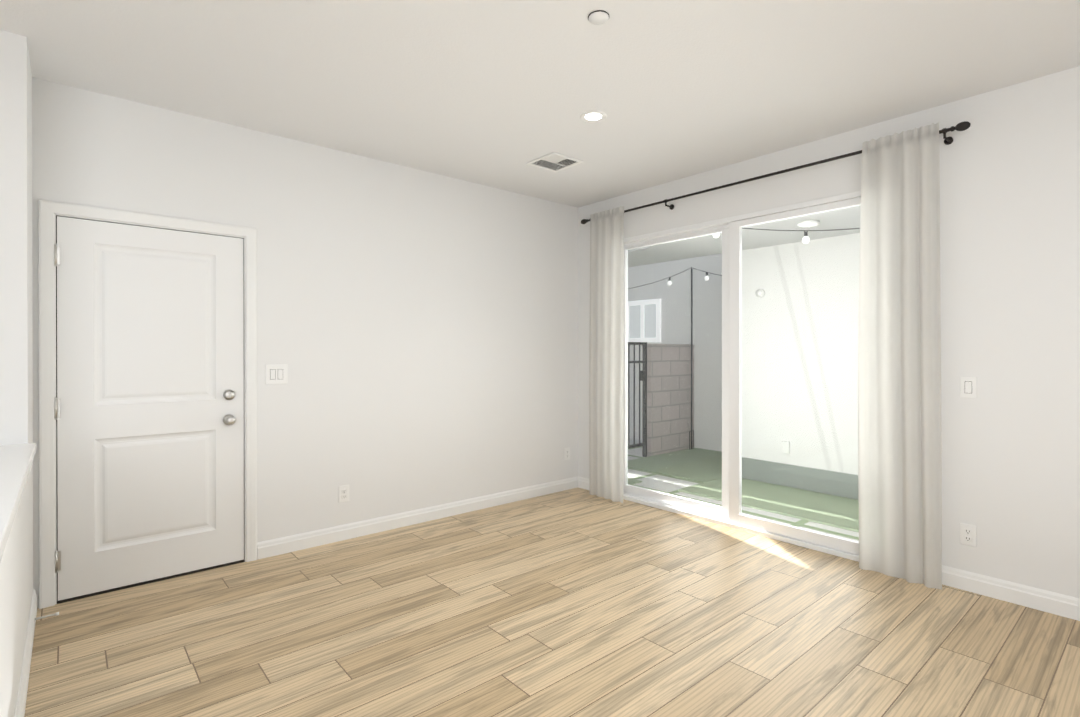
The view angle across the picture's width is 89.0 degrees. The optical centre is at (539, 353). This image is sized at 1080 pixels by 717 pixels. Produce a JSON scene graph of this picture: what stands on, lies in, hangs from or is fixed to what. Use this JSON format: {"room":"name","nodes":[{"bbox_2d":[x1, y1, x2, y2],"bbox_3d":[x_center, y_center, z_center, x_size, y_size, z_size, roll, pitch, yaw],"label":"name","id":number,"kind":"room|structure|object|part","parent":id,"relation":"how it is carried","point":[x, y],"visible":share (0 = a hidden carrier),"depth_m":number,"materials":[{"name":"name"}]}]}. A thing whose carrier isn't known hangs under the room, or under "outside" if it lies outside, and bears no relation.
{"room":"empty living room","nodes":[
{"label":"empty living room","id":0,"kind":"room"},
{"bbox_2d":[0,478,27,716],"bbox_3d":[-1.643,0.888,1.244,0.600,0.875,2.724,0,0,-41],"label":"wall","id":1,"kind":"structure","parent":0,"point":[13,596],"depth_m":1.84,"materials":[{"name":"white paint"}]},
{"bbox_2d":[0,443,35,561],"bbox_3d":[-1.633,0.429,1.237,0.648,0.040,2.742,0,0,-41],"label":"countertop","id":2,"kind":"structure","parent":1,"relation":"on","point":[16,460],"depth_m":1.78,"materials":[{"name":"white stone"}]},
{"bbox_2d":[15,589,46,716],"bbox_3d":[-1.556,1.272,1.633,0.036,0.105,3.200,0,0,-41],"label":"baseboard","id":3,"kind":"structure","parent":1,"relation":"attached to","point":[24,679],"depth_m":2.23,"materials":[{"name":"white paint"}]},
{"bbox_2d":[0,30,32,621],"bbox_3d":[-4.418,-0.044,1.047,5.064,2.740,0.596,0,0,-41],"label":"wall","id":4,"kind":"structure","parent":0,"point":[16,346],"depth_m":2.45,"materials":[{"name":"white paint"}]},
{"bbox_2d":[32,77,577,607],"bbox_3d":[-1.166,-0.053,4.152,3.956,2.740,0.120,0,0,-41],"label":"wall","id":5,"kind":"structure","parent":0,"point":[418,331],"depth_m":3.98,"materials":[{"name":"white paint"}]},
{"bbox_2d":[38,199,256,608],"bbox_3d":[-2.238,0.263,3.221,1.030,2.114,0.140,0,0,-41],"label":"door frame","id":6,"kind":"structure","parent":5,"relation":"attached to","point":[49,212],"depth_m":2.90,"materials":[{"name":"white paint"}]},
{"bbox_2d":[54,216,243,600],"bbox_3d":[-2.200,0.292,3.166,0.899,2.027,0.110,0,0,-41],"label":"door","id":7,"kind":"structure","parent":5,"relation":"in","point":[150,372],"depth_m":3.15,"materials":[{"name":"white paint"}]},
{"bbox_3d":[-2.207,0.290,3.136,0.848,1.729,0.075,0,0,-41],"label":"door hardware","id":8,"kind":"part","parent":7,"relation":"part of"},
{"bbox_2d":[265,364,287,383],"bbox_3d":[-1.720,0.139,3.591,0.136,0.128,0.009,0,0,-41],"label":"light switch","id":9,"kind":"object","parent":5,"relation":"attached to","point":[275,374],"visible":1,"depth_m":3.59,"materials":[{"name":"white plastic"}]},
{"bbox_2d":[339,485,348,502],"bbox_3d":[-1.384,0.993,3.883,0.074,0.117,0.008,0,0,-41],"label":"outlet","id":10,"kind":"object","parent":5,"relation":"attached to","point":[343,493],"visible":1,"depth_m":3.88,"materials":[{"name":"white plastic"}]},
{"bbox_2d":[257,476,578,559],"bbox_3d":[-0.714,1.264,4.454,2.882,0.105,0.015,0,0,-41],"label":"baseboard","id":11,"kind":"structure","parent":5,"relation":"attached to","point":[269,548],"depth_m":4.16,"materials":[{"name":"white paint"}]},
{"bbox_2d":[564,447,569,459],"bbox_3d":[0.263,0.969,5.296,0.074,0.117,0.008,0,0,-41],"label":"outlet","id":12,"kind":"object","parent":5,"relation":"attached to","point":[566,453],"visible":1,"depth_m":5.29,"materials":[{"name":"white plastic"}]},
{"bbox_2d":[0,0,1079,207],"bbox_3d":[-0.417,-1.470,-0.480,9.150,0.120,8.120,0,0,-41],"label":"ceiling","id":13,"kind":"structure","parent":0,"point":[499,94],"depth_m":2.74,"materials":[{"name":"white paint"}]},
{"bbox_2d":[526,152,582,171],"bbox_3d":[0.109,-1.417,4.096,0.300,0.011,0.310,0,0,-41],"label":"ceiling vent","id":14,"kind":"object","parent":13,"relation":"in","point":[554,162],"visible":1,"depth_m":4.08,"materials":[{"name":"white plastic"}]},
{"bbox_2d":[580,110,606,122],"bbox_3d":[0.320,-1.415,3.296,0.160,0.010,0.160,0,0,-41],"label":"recessed light","id":15,"kind":"object","parent":13,"relation":"in","point":[593,116],"visible":0.98,"depth_m":3.29,"materials":[{"name":"white plastic"}]},
{"bbox_2d":[588,10,608,24],"bbox_3d":[0.247,-1.414,2.318,0.090,0.008,0.090,0,0,-41],"label":"sprinkler","id":16,"kind":"object","parent":13,"relation":"attached to","point":[598,17],"visible":1,"depth_m":2.31,"materials":[{"name":"grey plastic"}]},
{"bbox_2d":[24,488,1079,716],"bbox_3d":[-0.474,1.380,-0.521,9.000,0.100,8.120,0,0,-41],"label":"floor","id":17,"kind":"structure","parent":0,"point":[577,602],"depth_m":2.58,"materials":[{"name":"brown wood"}]},
{"bbox_2d":[628,439,858,541],"bbox_3d":[3.846,1.405,8.379,8.850,0.100,18.000,0,0,-41],"label":"pavers","id":18,"kind":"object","parent":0,"point":[788,520],"depth_m":5.23,"materials":[{"name":"concrete"}]},
{"bbox_2d":[628,342,646,456],"bbox_3d":[1.008,0.610,6.889,1.005,1.500,0.060,0,0,-41],"label":"iron gate","id":19,"kind":"object","parent":18,"relation":"on","point":[643,373],"depth_m":7.13,"materials":[{"name":"grey metal"}]},
{"bbox_2d":[641,344,694,456],"bbox_3d":[1.768,0.618,7.549,0.978,1.480,0.170,0,0,-41],"label":"wall","id":20,"kind":"structure","parent":18,"relation":"on","point":[674,399],"depth_m":7.43,"materials":[{"name":"grey concrete"}]},
{"bbox_2d":[628,253,721,451],"bbox_3d":[0.025,-1.925,10.480,0.200,6.550,9.820,0,0,-41],"label":"wall","id":21,"kind":"structure","parent":18,"relation":"on","point":[714,327],"depth_m":7.78,"materials":[{"name":"paint"}]},
{"bbox_2d":[628,299,660,341],"bbox_3d":[1.583,-0.490,8.487,0.035,0.650,0.680,0,0,-41],"label":"window","id":22,"kind":"structure","parent":21,"relation":"attached to","point":[650,311],"depth_m":8.45,"materials":[{"name":"white"}]},
{"bbox_2d":[628,267,721,449],"label":"string lights","id":23,"kind":"object","parent":21,"relation":"hanging from","point":[706,277],"depth_m":7.66,"materials":[{"name":"grey metal"}]},
{"bbox_2d":[628,448,858,531],"bbox_3d":[4.307,1.361,3.266,2.690,0.018,9.640,0,0,-41],"label":"turf","id":24,"kind":"object","parent":18,"relation":"on","point":[757,495],"depth_m":5.31,"materials":[{"name":"green plant"}]},
{"bbox_2d":[742,233,859,499],"bbox_3d":[4.884,-0.355,2.926,0.212,3.450,8.380,0,0,-41],"label":"wall","id":25,"kind":"structure","parent":18,"relation":"on","point":[832,320],"depth_m":5.40,"materials":[{"name":"paint"}]},
{"bbox_2d":[755,289,764,297],"bbox_3d":[2.299,-0.627,5.754,0.050,0.090,0.090,0,0,-41],"label":"wall box","id":26,"kind":"object","parent":25,"relation":"attached to","point":[758,293],"depth_m":5.73,"materials":[{"name":"white plastic"}]},
{"bbox_2d":[781,441,789,453],"bbox_3d":[2.484,0.953,5.561,0.024,0.120,0.080,0,0,-41],"label":"electrical outlet box","id":27,"kind":"object","parent":25,"relation":"attached to","point":[786,449],"depth_m":5.55,"materials":[{"name":"white plastic"}]},
{"bbox_2d":[578,66,1079,598],"bbox_3d":[2.998,0.002,2.455,0.150,2.840,8.120,0,0,-41],"label":"wall","id":28,"kind":"structure","parent":0,"point":[1010,272],"depth_m":2.96,"materials":[{"name":"white paint"}]},
{"bbox_2d":[579,477,588,489],"bbox_3d":[0.509,1.262,5.231,0.015,0.105,0.390,0,0,-41],"label":"baseboard","id":29,"kind":"structure","parent":28,"relation":"attached to","point":[583,482],"depth_m":5.32,"materials":[{"name":"white paint"}]},
{"bbox_2d":[623,191,860,561],"bbox_3d":[1.465,0.145,4.212,0.137,2.344,2.394,0,0,-41],"label":"sliding door","id":30,"kind":"structure","parent":28,"relation":"in","point":[728,513],"depth_m":4.16,"materials":[{"name":"clear glass"}]},
{"bbox_2d":[628,206,860,266],"bbox_3d":[3.494,-1.170,3.194,1.570,0.140,10.600,0,0,-41],"label":"soffit","id":31,"kind":"structure","parent":28,"relation":"attached to","point":[762,238],"depth_m":5.26,"materials":[{"name":"white paint"}]},
{"bbox_2d":[743,228,859,243],"label":"string lights","id":32,"kind":"object","parent":31,"relation":"hanging from","point":[805,239],"depth_m":4.66,"materials":[{"name":"black plastic"}]},
{"bbox_2d":[797,220,819,226],"bbox_3d":[2.268,-1.091,4.645,0.170,0.027,0.170,0,0,-41],"label":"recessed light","id":33,"kind":"object","parent":31,"relation":"attached to","point":[805,223],"depth_m":4.60,"materials":[{"name":"white plastic"}]},
{"bbox_2d":[581,121,970,589],"bbox_3d":[1.372,0.011,4.120,0.146,2.605,2.979,0,0,-41],"label":"curtains","id":34,"kind":"object","parent":28,"relation":"hanging from","point":[899,436],"visible":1,"depth_m":3.25,"materials":[{"name":"white fabric"}]},
{"bbox_3d":[1.386,-1.226,4.129,0.108,0.081,2.979,0,0,-41],"label":"rod","id":35,"kind":"part","parent":34,"relation":"part of","materials":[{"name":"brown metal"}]},
{"bbox_2d":[960,523,976,546],"bbox_3d":[2.379,1.010,3.056,0.008,0.117,0.074,0,0,-41],"label":"outlet","id":36,"kind":"object","parent":28,"relation":"attached to","point":[968,534],"visible":1,"depth_m":3.05,"materials":[{"name":"white plastic"}]},
{"bbox_2d":[960,377,976,397],"bbox_3d":[2.379,0.190,3.053,0.009,0.117,0.074,0,0,-41],"label":"light switch","id":37,"kind":"object","parent":28,"relation":"attached to","point":[968,387],"visible":1,"depth_m":3.05,"materials":[{"name":"white plastic"}]},
{"bbox_2d":[942,565,1079,620],"bbox_3d":[3.888,1.272,1.295,0.015,0.105,5.194,0,0,-41],"label":"baseboard","id":38,"kind":"structure","parent":28,"relation":"attached to","point":[1041,600],"depth_m":2.90,"materials":[{"name":"white paint"}]}
]}

